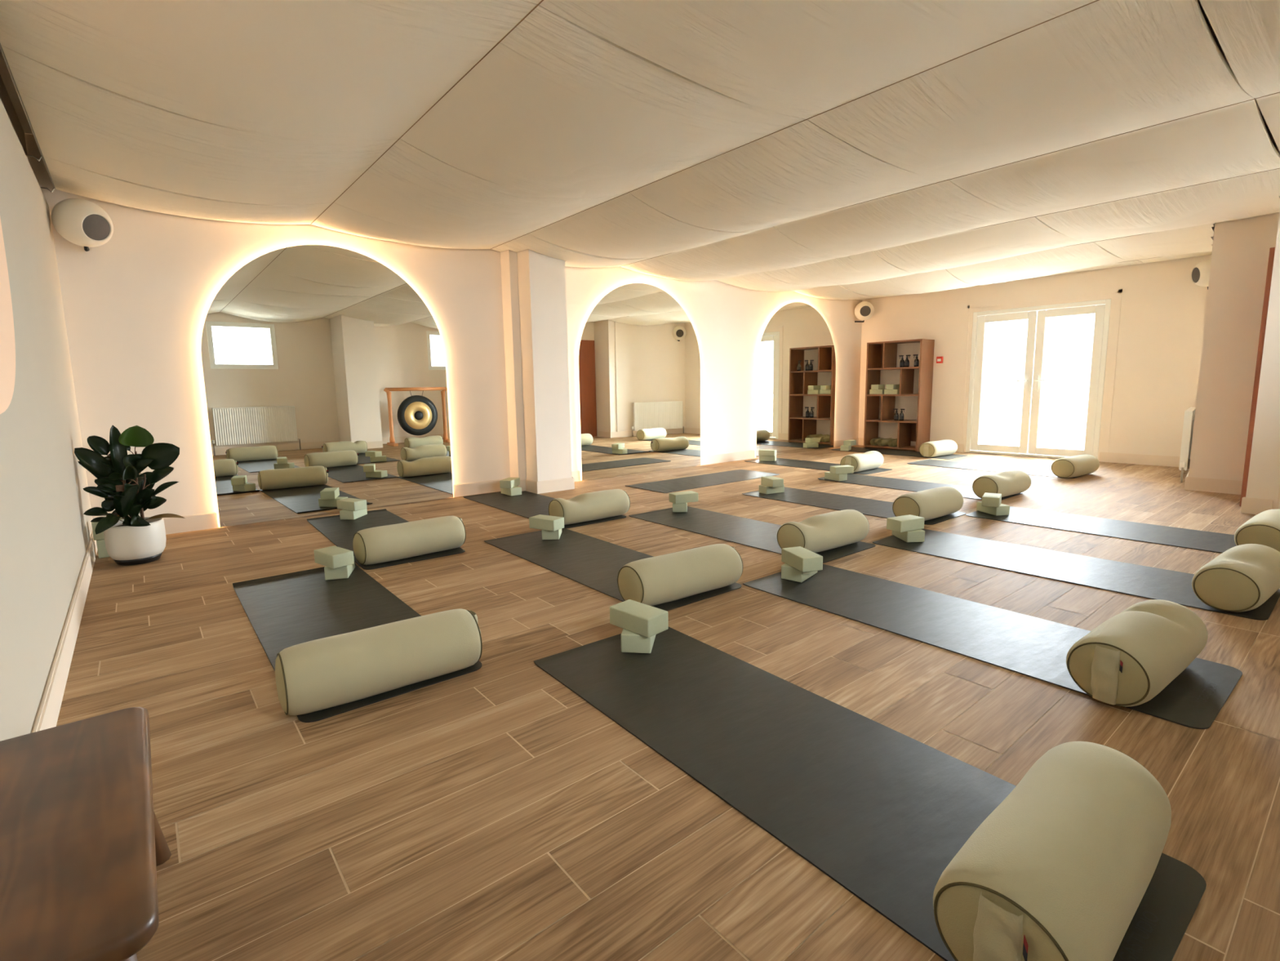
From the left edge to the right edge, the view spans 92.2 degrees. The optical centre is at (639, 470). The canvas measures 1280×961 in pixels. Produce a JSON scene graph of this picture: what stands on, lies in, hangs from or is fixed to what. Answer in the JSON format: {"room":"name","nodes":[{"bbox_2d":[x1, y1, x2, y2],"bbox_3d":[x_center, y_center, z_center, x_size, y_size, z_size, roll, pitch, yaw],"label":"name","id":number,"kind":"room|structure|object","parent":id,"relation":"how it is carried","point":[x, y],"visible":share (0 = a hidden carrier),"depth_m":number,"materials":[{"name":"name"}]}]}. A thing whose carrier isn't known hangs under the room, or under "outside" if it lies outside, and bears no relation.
{"room":"exercise studio","nodes":[
{"label":"exercise studio","id":0,"kind":"room"},
{"bbox_2d":[0,75,92,741],"bbox_3d":[-1.724,-0.490,1.399,0.200,2.750,7.224,-7,10,-39],"label":"wall","id":1,"kind":"structure","parent":0,"point":[46,533],"depth_m":2.47,"materials":[{"name":"white paint"}]},
{"bbox_2d":[0,217,15,413],"bbox_3d":[-1.777,-0.803,1.587,0.013,1.320,1.460,-7,10,-39],"label":"wall panel","id":2,"kind":"object","parent":1,"relation":"attached to","point":[7,344],"visible":1,"depth_m":2.01,"materials":[{"name":"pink paint"}]},
{"bbox_2d":[0,43,55,192],"bbox_3d":[-1.727,-1.532,1.399,0.089,0.041,6.984,-7,10,-39],"label":"trim","id":3,"kind":"structure","parent":1,"relation":"attached to","point":[1,47],"depth_m":3.07,"materials":[{"name":"metal"}]},
{"bbox_2d":[31,531,97,733],"bbox_3d":[-1.682,0.790,1.720,0.018,0.125,7.024,-7,10,-39],"label":"baseboard","id":4,"kind":"structure","parent":1,"relation":"attached to","point":[48,711],"depth_m":2.35,"materials":[{"name":"paint"}]},
{"bbox_2d":[1,44,977,296],"bbox_3d":[0.838,-2.149,6.056,9.821,0.185,1.450,-7,10,-39],"label":"drape","id":5,"kind":"object","parent":1,"relation":"hanging from","point":[76,122],"visible":0.94,"depth_m":3.88,"materials":[{"name":"beige fabric"}]},
{"bbox_2d":[0,0,1143,284],"bbox_3d":[1.773,-2.014,4.917,9.821,0.176,1.500,-7,10,-39],"label":"drape","id":6,"kind":"object","parent":1,"relation":"hanging from","point":[557,108],"visible":0.99,"depth_m":2.87,"materials":[{"name":"beige fabric"}]},
{"bbox_2d":[24,133,862,527],"bbox_3d":[-0.144,-1.328,7.375,10.278,2.750,0.168,-7,10,-39],"label":"wall","id":7,"kind":"structure","parent":0,"point":[136,304],"depth_m":5.04,"materials":[{"name":"beige paint"}]},
{"bbox_2d":[51,198,113,251],"bbox_3d":[-3.696,-1.626,4.088,0.314,0.333,0.300,1,8,15],"label":"wall speaker","id":8,"kind":"object","parent":7,"relation":"attached to","point":[81,222],"visible":1,"depth_m":4.00,"materials":[{"name":"white plastic"}]},
{"bbox_2d":[82,213,110,239],"bbox_3d":[-3.577,-1.600,4.055,0.050,0.157,0.165,2,8,18],"label":"speaker grille","id":9,"kind":"object","parent":8,"relation":"attached to","point":[95,226],"depth_m":4.05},
{"bbox_2d":[163,511,218,534],"bbox_3d":[-3.612,0.424,4.643,0.713,0.125,0.018,-7,10,-39],"label":"baseboard","id":10,"kind":"structure","parent":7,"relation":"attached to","point":[208,520],"depth_m":4.75,"materials":[{"name":"paint"}]},
{"bbox_2d":[200,244,453,527],"bbox_3d":[-2.600,-0.764,5.316,1.907,2.257,0.034,-7,10,-39],"label":"arched mirror","id":11,"kind":"object","parent":7,"relation":"attached to","point":[324,369],"visible":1,"depth_m":5.21,"materials":[{"name":"clear glass"}]},
{"bbox_2d":[310,0,543,224],"bbox_3d":[-0.502,-1.698,2.384,0.005,0.004,6.984,-7,10,-39],"label":"trim","id":12,"kind":"structure","parent":7,"relation":"attached to","point":[541,1],"depth_m":2.81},
{"bbox_2d":[43,155,900,299],"bbox_3d":[0.139,-2.272,6.903,9.821,0.147,0.750,-7,10,-39],"label":"drape","id":13,"kind":"object","parent":7,"relation":"hanging from","point":[66,177],"visible":0.93,"depth_m":4.91,"materials":[{"name":"beige fabric"}]},
{"bbox_2d":[578,283,700,480],"bbox_3d":[0.045,-1.096,7.447,1.885,2.257,0.034,-7,10,-39],"label":"arched mirror","id":14,"kind":"object","parent":7,"relation":"attached to","point":[639,359],"visible":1,"depth_m":7.37,"materials":[{"name":"clear glass"}]},
{"bbox_2d":[700,449,755,465],"bbox_3d":[1.222,-0.184,8.540,1.106,0.125,0.018,-7,10,-39],"label":"baseboard","id":15,"kind":"structure","parent":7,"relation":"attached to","point":[744,455],"depth_m":8.52,"materials":[{"name":"paint"}]},
{"bbox_2d":[490,0,1098,248],"bbox_3d":[0.735,-1.854,3.381,0.005,0.004,6.984,-7,10,-39],"label":"trim","id":16,"kind":"structure","parent":7,"relation":"attached to","point":[1095,0],"depth_m":2.95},
{"bbox_2d":[755,302,835,457],"bbox_3d":[2.394,-1.392,9.341,1.926,2.257,0.034,-7,10,-39],"label":"arched mirror","id":17,"kind":"object","parent":7,"relation":"attached to","point":[796,362],"visible":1,"depth_m":9.28,"materials":[{"name":"clear glass"}]},
{"bbox_2d":[833,437,858,448],"bbox_3d":[3.448,-0.464,10.334,0.748,0.125,0.018,-7,10,-39],"label":"baseboard","id":18,"kind":"structure","parent":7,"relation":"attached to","point":[837,443],"depth_m":10.23,"materials":[{"name":"paint"}]},
{"bbox_2d":[854,301,874,322],"bbox_3d":[3.651,-2.585,10.048,0.300,0.332,0.306,0,8,7],"label":"wall speaker","id":19,"kind":"object","parent":7,"relation":"attached to","point":[864,310],"visible":1,"depth_m":9.93,"materials":[{"name":"white plastic"}]},
{"bbox_2d":[860,305,871,315],"bbox_3d":[3.628,-2.567,9.917,0.165,0.163,0.022,1,8,11],"label":"speaker grille","id":20,"kind":"object","parent":19,"relation":"attached to","point":[865,310],"depth_m":9.91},
{"bbox_2d":[619,92,1279,266],"bbox_3d":[1.973,-2.010,4.379,0.005,0.004,6.984,-7,10,-39],"label":"trim","id":21,"kind":"structure","parent":7,"relation":"attached to","point":[1277,92],"depth_m":3.67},
{"bbox_2d":[972,168,1279,229],"bbox_3d":[3.198,-2.164,5.366,0.005,0.004,6.984,-7,10,-39],"label":"trim","id":22,"kind":"structure","parent":7,"relation":"attached to","point":[1277,168],"depth_m":4.67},
{"bbox_2d":[500,249,526,479],"bbox_3d":[-1.289,-1.157,6.250,0.085,2.750,0.184,-7,10,-39],"label":"pillar","id":23,"kind":"structure","parent":0,"point":[508,263],"depth_m":6.21,"materials":[{"name":"beige paint"}]},
{"bbox_2d":[516,248,571,481],"bbox_3d":[-1.024,-1.170,6.312,0.406,2.750,0.421,-7,10,-39],"label":"wall column","id":24,"kind":"structure","parent":0,"point":[541,278],"depth_m":6.15,"materials":[{"name":"beige paint"}]},
{"bbox_2d":[524,479,538,493],"bbox_3d":[-1.103,0.161,6.279,0.018,0.125,0.255,-7,10,-39],"label":"baseboard","id":25,"kind":"structure","parent":24,"relation":"attached to","point":[531,486],"depth_m":6.25,"materials":[{"name":"paint"}]},
{"bbox_2d":[538,477,573,493],"bbox_3d":[-0.864,0.151,6.320,0.406,0.125,0.018,-7,10,-39],"label":"baseboard","id":26,"kind":"structure","parent":24,"relation":"attached to","point":[566,483],"depth_m":6.31,"materials":[{"name":"paint"}]},
{"bbox_2d":[0,0,1279,224],"bbox_3d":[2.110,-2.410,4.410,10.278,0.120,7.374,-7,10,-39],"label":"ceiling","id":27,"kind":"structure","parent":0,"point":[4,73],"depth_m":3.47,"materials":[{"name":"beige paint"}]},
{"bbox_2d":[56,444,1279,960],"bbox_3d":[2.180,0.378,4.758,10.078,0.001,7.354,-7,10,-39],"label":"floor","id":28,"kind":"structure","parent":0,"point":[491,812],"depth_m":1.82,"materials":[{"name":"brown wood"}]},
{"bbox_2d":[0,706,171,960],"bbox_3d":[-0.893,0.732,0.961,0.254,0.420,0.956,-7,10,-39],"label":"wooden bench","id":29,"kind":"object","parent":28,"relation":"on","point":[82,841],"visible":1,"depth_m":0.88,"materials":[{"name":"brown wood"}]},
{"bbox_2d":[96,538,110,558],"bbox_3d":[-3.462,0.498,4.097,0.220,0.120,0.076,-8,11,-43],"label":"block","id":30,"kind":"object","parent":28,"relation":"on","point":[102,552],"visible":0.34,"depth_m":4.01,"materials":[{"name":"green plastic"}]},
{"bbox_2d":[91,517,122,540],"bbox_3d":[-3.467,0.380,4.071,0.220,0.120,0.076,-7,10,-37],"label":"block","id":31,"kind":"object","parent":30,"relation":"on","point":[100,535],"visible":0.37,"depth_m":3.99,"materials":[{"name":"green plastic"}]},
{"bbox_2d":[74,425,185,565],"bbox_3d":[-3.173,0.147,3.867,0.502,0.869,0.344,-7,10,-39],"label":"rubber plant","id":32,"kind":"object","parent":28,"relation":"on","point":[135,539],"visible":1,"depth_m":3.81,"materials":[{"name":"green plant"}]},
{"bbox_2d":[232,563,481,722],"bbox_3d":[-1.407,0.683,2.858,0.628,0.021,1.839,-7,10,-38],"label":"yoga mat","id":33,"kind":"object","parent":28,"relation":"on","point":[284,611],"visible":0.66,"depth_m":2.97,"materials":[{"name":"grey rubber"}]},
{"bbox_2d":[324,555,355,580],"bbox_3d":[-1.730,0.560,3.555,0.120,0.076,0.220,-3,8,-15],"label":"block","id":34,"kind":"object","parent":33,"relation":"on","point":[343,572],"visible":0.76,"depth_m":3.45,"materials":[{"name":"green plastic"}]},
{"bbox_2d":[313,545,354,568],"bbox_3d":[-1.737,0.490,3.497,0.220,0.076,0.120,5,10,38],"label":"block","id":35,"kind":"object","parent":34,"relation":"on","point":[334,557],"visible":1,"depth_m":3.45,"materials":[{"name":"green plastic"}]},
{"bbox_2d":[275,608,482,715],"bbox_3d":[-0.903,0.659,2.196,0.684,0.218,0.260,-7,10,-36],"label":"bolster","id":36,"kind":"object","parent":33,"relation":"on","point":[332,671],"visible":1,"depth_m":2.08,"materials":[{"name":"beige fabric"}]},
{"bbox_2d":[306,508,465,569],"bbox_3d":[-1.935,0.465,4.547,0.628,0.015,1.839,-7,10,-37],"label":"yoga mat","id":37,"kind":"object","parent":28,"relation":"on","point":[340,532],"visible":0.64,"depth_m":4.75,"materials":[{"name":"grey rubber"}]},
{"bbox_2d":[339,508,367,519],"bbox_3d":[-2.397,0.352,5.159,0.120,0.076,0.220,0,8,4],"label":"block","id":38,"kind":"object","parent":37,"relation":"on","point":[344,514],"visible":0.77,"depth_m":5.05,"materials":[{"name":"green plastic"}]},
{"bbox_2d":[336,497,366,511],"bbox_3d":[-2.392,0.281,5.115,0.220,0.076,0.120,3,9,28],"label":"block","id":39,"kind":"object","parent":38,"relation":"on","point":[348,504],"visible":1,"depth_m":5.07,"materials":[{"name":"green plastic"}]},
{"bbox_2d":[352,515,466,564],"bbox_3d":[-1.450,0.433,3.929,0.684,0.218,0.260,-8,10,-42],"label":"bolster","id":40,"kind":"object","parent":37,"relation":"on","point":[388,543],"visible":1,"depth_m":3.81,"materials":[{"name":"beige fabric"}]},
{"bbox_2d":[462,490,626,528],"bbox_3d":[-0.912,0.316,5.525,0.628,0.013,1.839,-7,10,-38],"label":"yoga mat","id":41,"kind":"object","parent":28,"relation":"on","point":[527,504],"visible":0.58,"depth_m":5.65,"materials":[{"name":"grey rubber"}]},
{"bbox_2d":[500,486,521,496],"bbox_3d":[-1.288,0.198,6.161,0.120,0.076,0.220,-7,10,-39],"label":"block","id":42,"kind":"object","parent":41,"relation":"on","point":[515,491],"visible":0.77,"depth_m":6.08,"materials":[{"name":"green plastic"}]},
{"bbox_2d":[499,477,519,488],"bbox_3d":[-1.298,0.122,6.156,0.120,0.076,0.220,1,8,13],"label":"block","id":43,"kind":"object","parent":42,"relation":"on","point":[508,482],"visible":1,"depth_m":6.06,"materials":[{"name":"green plastic"}]},
{"bbox_2d":[548,488,630,524],"bbox_3d":[-0.390,0.282,4.912,0.683,0.217,0.257,-7,10,-39],"label":"bolster","id":44,"kind":"object","parent":41,"relation":"on","point":[589,506],"visible":0.91,"depth_m":4.80,"materials":[{"name":"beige fabric"}]},
{"bbox_2d":[484,528,741,610],"bbox_3d":[-0.264,0.548,3.760,0.628,0.009,1.839,-7,10,-38],"label":"yoga mat","id":45,"kind":"object","parent":28,"relation":"on","point":[593,562],"visible":0.64,"depth_m":3.82,"materials":[{"name":"grey rubber"}]},
{"bbox_2d":[542,528,561,539],"bbox_3d":[-0.626,0.429,4.383,0.120,0.076,0.220,-1,8,-2],"label":"block","id":46,"kind":"object","parent":45,"relation":"on","point":[546,535],"visible":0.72,"depth_m":4.28,"materials":[{"name":"green plastic"}]},
{"bbox_2d":[528,514,564,531],"bbox_3d":[-0.651,0.364,4.300,0.220,0.076,0.120,4,9,31],"label":"block","id":47,"kind":"object","parent":46,"relation":"on","point":[548,522],"visible":1,"depth_m":4.25,"materials":[{"name":"green plastic"}]},
{"bbox_2d":[617,543,742,605],"bbox_3d":[0.219,0.517,3.113,0.684,0.218,0.260,-6,9,-35],"label":"bolster","id":48,"kind":"object","parent":45,"relation":"on","point":[669,577],"visible":0.92,"depth_m":2.98,"materials":[{"name":"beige fabric"}]},
{"bbox_2d":[627,469,779,493],"bbox_3d":[0.752,0.103,6.914,1.839,0.009,0.628,-7,10,-39],"label":"yoga mat","id":49,"kind":"object","parent":28,"relation":"on","point":[726,477],"visible":0.99,"depth_m":6.83,"materials":[{"name":"grey rubber"}]},
{"bbox_2d":[628,506,875,563],"bbox_3d":[0.730,0.428,4.524,0.628,0.008,1.839,-7,10,-38],"label":"yoga mat","id":50,"kind":"object","parent":28,"relation":"on","point":[757,534],"visible":0.77,"depth_m":4.55,"materials":[{"name":"grey rubber"}]},
{"bbox_2d":[672,502,687,511],"bbox_3d":[0.340,0.297,5.242,0.120,0.076,0.220,0,8,5],"label":"block","id":51,"kind":"object","parent":50,"relation":"on","point":[682,507],"visible":0.76,"depth_m":5.13,"materials":[{"name":"green plastic"}]},
{"bbox_2d":[669,490,697,503],"bbox_3d":[0.368,0.225,5.198,0.220,0.076,0.120,-5,9,-25],"label":"block","id":52,"kind":"object","parent":51,"relation":"on","point":[679,497],"visible":1,"depth_m":5.15,"materials":[{"name":"green plastic"}]},
{"bbox_2d":[777,509,869,552],"bbox_3d":[1.186,0.388,3.950,0.683,0.217,0.257,-6,9,-35],"label":"bolster","id":53,"kind":"object","parent":50,"relation":"on","point":[832,530],"visible":0.87,"depth_m":3.83,"materials":[{"name":"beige fabric"}]},
{"bbox_2d":[744,457,892,474],"bbox_3d":[2.268,-0.073,8.016,0.628,0.011,1.839,-7,10,-39],"label":"yoga mat","id":54,"kind":"object","parent":28,"relation":"on","point":[780,461],"visible":0.73,"depth_m":8.07,"materials":[{"name":"grey rubber"}]},
{"bbox_2d":[840,450,884,471],"bbox_3d":[2.685,-0.111,7.454,0.684,0.212,0.256,-8,10,-42],"label":"bolster","id":55,"kind":"object","parent":54,"relation":"on","point":[870,460],"visible":0.91,"depth_m":7.29,"materials":[{"name":"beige fabric"}]},
{"bbox_2d":[742,486,966,524],"bbox_3d":[1.810,0.283,5.454,0.628,0.011,1.839,-7,10,-39],"label":"yoga mat","id":56,"kind":"object","parent":28,"relation":"on","point":[882,508],"visible":0.73,"depth_m":5.48,"materials":[{"name":"grey rubber"}]},
{"bbox_2d":[759,484,784,493],"bbox_3d":[1.283,0.177,6.008,0.220,0.076,0.120,-5,9,-27],"label":"block","id":57,"kind":"object","parent":56,"relation":"on","point":[764,489],"visible":0.82,"depth_m":5.95,"materials":[{"name":"green plastic"}]},
{"bbox_2d":[760,475,783,487],"bbox_3d":[1.278,0.107,5.957,0.120,0.076,0.220,-4,8,-19],"label":"block","id":58,"kind":"object","parent":57,"relation":"on","point":[770,481],"visible":1,"depth_m":5.88,"materials":[{"name":"green plastic"}]},
{"bbox_2d":[892,486,963,520],"bbox_3d":[2.245,0.257,4.785,0.684,0.218,0.260,-7,10,-36],"label":"bolster","id":59,"kind":"object","parent":56,"relation":"on","point":[933,503],"visible":0.86,"depth_m":4.63,"materials":[{"name":"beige fabric"}]},
{"bbox_2d":[533,626,1206,960],"bbox_3d":[0.401,0.797,1.839,0.628,0.010,1.839,-7,10,-37],"label":"yoga mat","id":60,"kind":"object","parent":28,"relation":"on","point":[882,811],"visible":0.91,"depth_m":1.66,"materials":[{"name":"grey rubber"}]},
{"bbox_2d":[621,628,656,653],"bbox_3d":[-0.002,0.670,2.537,0.120,0.076,0.220,0,8,8],"label":"block","id":61,"kind":"object","parent":60,"relation":"on","point":[631,642],"visible":0.49,"depth_m":2.43,"materials":[{"name":"green plastic"}]},
{"bbox_2d":[609,599,668,637],"bbox_3d":[-0.006,0.598,2.502,0.220,0.076,0.120,6,11,43],"label":"block","id":62,"kind":"object","parent":61,"relation":"on","point":[642,619],"visible":1,"depth_m":2.46,"materials":[{"name":"green plastic"}]},
{"bbox_2d":[933,741,1171,960],"bbox_3d":[0.838,0.763,1.228,0.684,0.218,0.260,-7,10,-40],"label":"bolster","id":63,"kind":"object","parent":60,"relation":"on","point":[1061,868],"visible":1,"depth_m":1.10,"materials":[{"name":"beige fabric"}]},
{"bbox_2d":[863,338,934,451],"bbox_3d":[4.078,-1.184,9.746,0.393,1.690,0.895,-7,10,-39],"label":"shelf unit","id":64,"kind":"object","parent":28,"relation":"on","point":[882,355],"visible":0.91,"depth_m":9.68,"materials":[{"name":"brown wood"}]},
{"bbox_2d":[831,446,967,458],"bbox_3d":[3.874,-0.275,9.311,0.628,0.011,1.839,-7,10,-39],"label":"yoga mat","id":65,"kind":"object","parent":28,"relation":"on","point":[897,452],"visible":0.75,"depth_m":9.27,"materials":[{"name":"grey rubber"}]},
{"bbox_2d":[919,439,957,457],"bbox_3d":[4.250,-0.319,8.779,0.684,0.218,0.260,-7,10,-36],"label":"bolster","id":66,"kind":"object","parent":65,"relation":"on","point":[946,446],"visible":1,"depth_m":8.63,"materials":[{"name":"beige fabric"}]},
{"bbox_2d":[817,473,1022,499],"bbox_3d":[2.791,0.148,6.308,0.628,0.017,1.839,-7,10,-39],"label":"yoga mat","id":67,"kind":"object","parent":28,"relation":"on","point":[866,480],"visible":0.65,"depth_m":6.38,"materials":[{"name":"grey rubber"}]},
{"bbox_2d":[824,471,847,480],"bbox_3d":[2.145,0.062,6.755,0.120,0.076,0.220,-5,9,-27],"label":"block","id":68,"kind":"object","parent":67,"relation":"on","point":[828,475],"visible":0.88,"depth_m":6.68,"materials":[{"name":"green plastic"}]},
{"bbox_2d":[830,465,853,474],"bbox_3d":[2.198,-0.010,6.711,0.220,0.076,0.120,-3,8,-14],"label":"block","id":69,"kind":"object","parent":68,"relation":"on","point":[837,469],"visible":1,"depth_m":6.66,"materials":[{"name":"green plastic"}]},
{"bbox_2d":[972,469,1031,497],"bbox_3d":[3.331,0.123,5.659,0.684,0.212,0.256,-6,9,-35],"label":"bolster","id":70,"kind":"object","parent":67,"relation":"on","point":[1009,482],"visible":0.92,"depth_m":5.51,"materials":[{"name":"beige fabric"}]},
{"bbox_2d":[742,564,1242,728],"bbox_3d":[1.363,0.660,2.743,0.628,0.008,1.839,-7,10,-38],"label":"yoga mat","id":71,"kind":"object","parent":28,"relation":"on","point":[1035,647],"visible":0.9,"depth_m":2.60,"materials":[{"name":"grey rubber"}]},
{"bbox_2d":[781,563,817,582],"bbox_3d":[0.877,0.541,3.382,0.120,0.076,0.220,5,10,38],"label":"block","id":72,"kind":"object","parent":71,"relation":"on","point":[788,572],"visible":0.51,"depth_m":3.30,"materials":[{"name":"green plastic"}]},
{"bbox_2d":[781,546,822,572],"bbox_3d":[0.867,0.474,3.305,0.120,0.076,0.220,-3,8,-17],"label":"block","id":73,"kind":"object","parent":72,"relation":"on","point":[802,559],"visible":1,"depth_m":3.23,"materials":[{"name":"green plastic"}]},
{"bbox_2d":[1066,599,1208,706],"bbox_3d":[1.751,0.620,2.163,0.684,0.219,0.261,-7,10,-36],"label":"bolster","id":74,"kind":"object","parent":71,"relation":"on","point":[1131,656],"visible":1,"depth_m":2.01,"materials":[{"name":"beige fabric"}]},
{"bbox_2d":[906,458,1085,478],"bbox_3d":[4.296,-0.036,7.496,0.628,0.013,1.839,-7,10,-39],"label":"yoga mat","id":75,"kind":"object","parent":28,"relation":"on","point":[966,465],"visible":0.71,"depth_m":7.56,"materials":[{"name":"grey rubber"}]},
{"bbox_2d":[1051,453,1099,477],"bbox_3d":[4.788,-0.054,6.769,0.684,0.218,0.260,-6,9,-34],"label":"bolster","id":76,"kind":"object","parent":75,"relation":"on","point":[1079,464],"visible":1,"depth_m":6.61,"materials":[{"name":"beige fabric"}]},
{"bbox_2d":[872,528,1279,620],"bbox_3d":[2.361,0.532,3.559,0.628,0.011,1.839,-7,10,-39],"label":"yoga mat","id":77,"kind":"object","parent":28,"relation":"on","point":[1144,581],"visible":0.83,"depth_m":3.46,"materials":[{"name":"grey rubber"}]},
{"bbox_2d":[892,528,924,542],"bbox_3d":[1.808,0.420,4.157,0.120,0.076,0.220,-1,8,-3],"label":"block","id":78,"kind":"object","parent":77,"relation":"on","point":[915,535],"visible":0.71,"depth_m":4.05,"materials":[{"name":"green plastic"}]},
{"bbox_2d":[886,514,924,532],"bbox_3d":[1.767,0.351,4.102,0.220,0.076,0.120,-5,9,-26],"label":"block","id":79,"kind":"object","parent":78,"relation":"on","point":[903,523],"visible":1,"depth_m":4.06,"materials":[{"name":"green plastic"}]},
{"bbox_2d":[1191,543,1279,612],"bbox_3d":[2.882,0.499,2.944,0.684,0.212,0.256,-7,10,-36],"label":"bolster","id":80,"kind":"object","parent":77,"relation":"on","point":[1242,578],"visible":1,"depth_m":2.77,"materials":[{"name":"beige fabric"}]},
{"bbox_2d":[964,506,1236,552],"bbox_3d":[3.388,0.408,4.345,0.628,0.011,1.839,-7,10,-39],"label":"yoga mat","id":81,"kind":"object","parent":28,"relation":"on","point":[1211,541],"visible":0.82,"depth_m":4.33,"materials":[{"name":"grey rubber"}]},
{"bbox_2d":[976,501,1009,515],"bbox_3d":[2.817,0.300,4.921,0.120,0.076,0.220,-2,8,-10],"label":"block","id":82,"kind":"object","parent":81,"relation":"on","point":[1003,509],"visible":0.74,"depth_m":4.83,"materials":[{"name":"green plastic"}]},
{"bbox_2d":[981,492,1001,507],"bbox_3d":[2.776,0.232,4.862,0.120,0.076,0.220,4,9,34],"label":"block","id":83,"kind":"object","parent":82,"relation":"on","point":[989,500],"visible":1,"depth_m":4.79,"materials":[{"name":"green plastic"}]},
{"bbox_2d":[1234,508,1279,551],"bbox_3d":[3.837,0.373,3.740,0.684,0.218,0.260,-7,10,-37],"label":"bolster","id":84,"kind":"object","parent":81,"relation":"on","point":[1264,528],"visible":0.79,"depth_m":3.56,"materials":[{"name":"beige fabric"}]},
{"bbox_2d":[524,0,1279,262],"bbox_3d":[2.722,-1.901,3.757,9.821,0.118,1.495,-7,10,-39],"label":"drape","id":85,"kind":"object","parent":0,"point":[1099,69],"visible":1,"depth_m":2.81,"materials":[{"name":"beige fabric"}]},
{"bbox_2d":[857,224,1214,460],"bbox_3d":[5.327,-1.586,8.616,0.200,2.750,4.824,-7,10,-39],"label":"wall","id":86,"kind":"structure","parent":0,"point":[1162,314],"depth_m":7.71,"materials":[{"name":"beige paint"}]},
{"bbox_2d":[857,437,964,452],"bbox_3d":[4.295,-0.419,9.903,0.018,0.125,1.759,-7,10,-39],"label":"baseboard","id":87,"kind":"structure","parent":86,"relation":"attached to","point":[960,446],"depth_m":9.78,"materials":[{"name":"paint"}]},
{"bbox_2d":[965,298,1111,458],"bbox_3d":[5.394,-1.211,8.471,0.148,2.041,1.641,-7,10,-39],"label":"door","id":88,"kind":"structure","parent":86,"relation":"in","point":[1037,317],"depth_m":8.44,"materials":[{"name":"white plastic"}]},
{"bbox_2d":[960,288,1122,452],"bbox_3d":[5.379,-1.257,8.436,0.008,2.145,1.830,-7,10,-39],"label":"trim","id":89,"kind":"structure","parent":86,"relation":"attached to","point":[1119,291],"depth_m":7.86,"materials":[{"name":"beige paint"}]},
{"bbox_2d":[1098,452,1180,466],"bbox_3d":[6.209,-0.133,7.573,0.018,0.125,0.930,-7,10,-39],"label":"baseboard","id":90,"kind":"structure","parent":86,"relation":"attached to","point":[1126,458],"depth_m":7.60,"materials":[{"name":"paint"}]},
{"bbox_2d":[1188,195,1279,480],"bbox_3d":[5.438,-1.157,5.449,0.160,2.750,0.670,-7,10,-39],"label":"wall pier","id":91,"kind":"object","parent":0,"point":[1241,247],"visible":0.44,"depth_m":5.52,"materials":[{"name":"beige paint"}]},
{"bbox_2d":[1184,476,1242,494],"bbox_3d":[5.303,0.139,5.677,0.018,0.125,0.428,-7,10,-39],"label":"baseboard","id":92,"kind":"object","parent":91,"relation":"attached to","point":[1193,483],"visible":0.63,"depth_m":5.68,"materials":[{"name":"paint"}]},
{"bbox_2d":[1199,0,1279,151],"bbox_3d":[2.530,-1.603,1.685,6.878,0.143,1.495,-7,10,-39],"label":"drape","id":93,"kind":"object","parent":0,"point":[1247,32],"visible":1,"depth_m":2.42,"materials":[{"name":"beige fabric"}]},
{"bbox_2d":[1245,210,1279,509],"bbox_3d":[5.748,-0.984,4.139,1.030,2.750,2.090,-7,10,-39],"label":"wall","id":94,"kind":"structure","parent":0,"point":[1264,475],"depth_m":4.64,"materials":[{"name":"beige paint"}]},
{"bbox_2d":[1240,497,1272,514],"bbox_3d":[4.744,0.275,4.742,0.018,0.125,0.168,-7,10,-39],"label":"baseboard","id":95,"kind":"structure","parent":94,"relation":"attached to","point":[1249,505],"depth_m":4.74,"materials":[{"name":"paint"}]},
{"bbox_2d":[1240,247,1275,506],"bbox_3d":[5.160,-0.743,5.083,0.750,2.022,0.052,-7,10,-39],"label":"door","id":96,"kind":"structure","parent":94,"relation":"in","point":[1272,250],"depth_m":4.85,"materials":[{"name":"brown wood"}]},
{"bbox_3d":[5.943,-1.285,6.335,1.753,2.750,0.399,-7,10,-39],"label":"wall niche","id":97,"kind":"object","parent":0,"visible":0},
{"bbox_2d":[1178,406,1195,482],"bbox_3d":[5.943,-0.305,6.657,0.090,0.720,1.362,6,11,43],"label":"radiator","id":98,"kind":"object","parent":97,"relation":"attached to","point":[1189,414],"visible":0.85,"depth_m":6.22,"materials":[{"name":"white metal"}]},
{"bbox_2d":[1191,258,1211,289],"bbox_3d":[6.314,-2.176,6.830,0.308,0.331,0.315,-7,10,-39],"label":"wall speaker","id":99,"kind":"object","parent":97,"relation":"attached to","point":[1200,273],"visible":0.5,"depth_m":6.79,"materials":[{"name":"white plastic"}]},
{"bbox_2d":[1191,266,1199,282],"bbox_3d":[6.193,-2.178,6.861,0.023,0.163,0.165,1,8,15],"label":"speaker grille","id":100,"kind":"object","parent":99,"relation":"attached to","point":[1196,270],"depth_m":6.86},
{"label":"outside","id":101,"kind":"structure","parent":0,"visible":0},
{"bbox_2d":[979,393,1088,453],"bbox_3d":[11.642,-0.313,9.524,90.000,0.100,80.000,-7,10,-39],"label":"ground","id":102,"kind":"structure","parent":101,"point":[1063,416],"depth_m":17.53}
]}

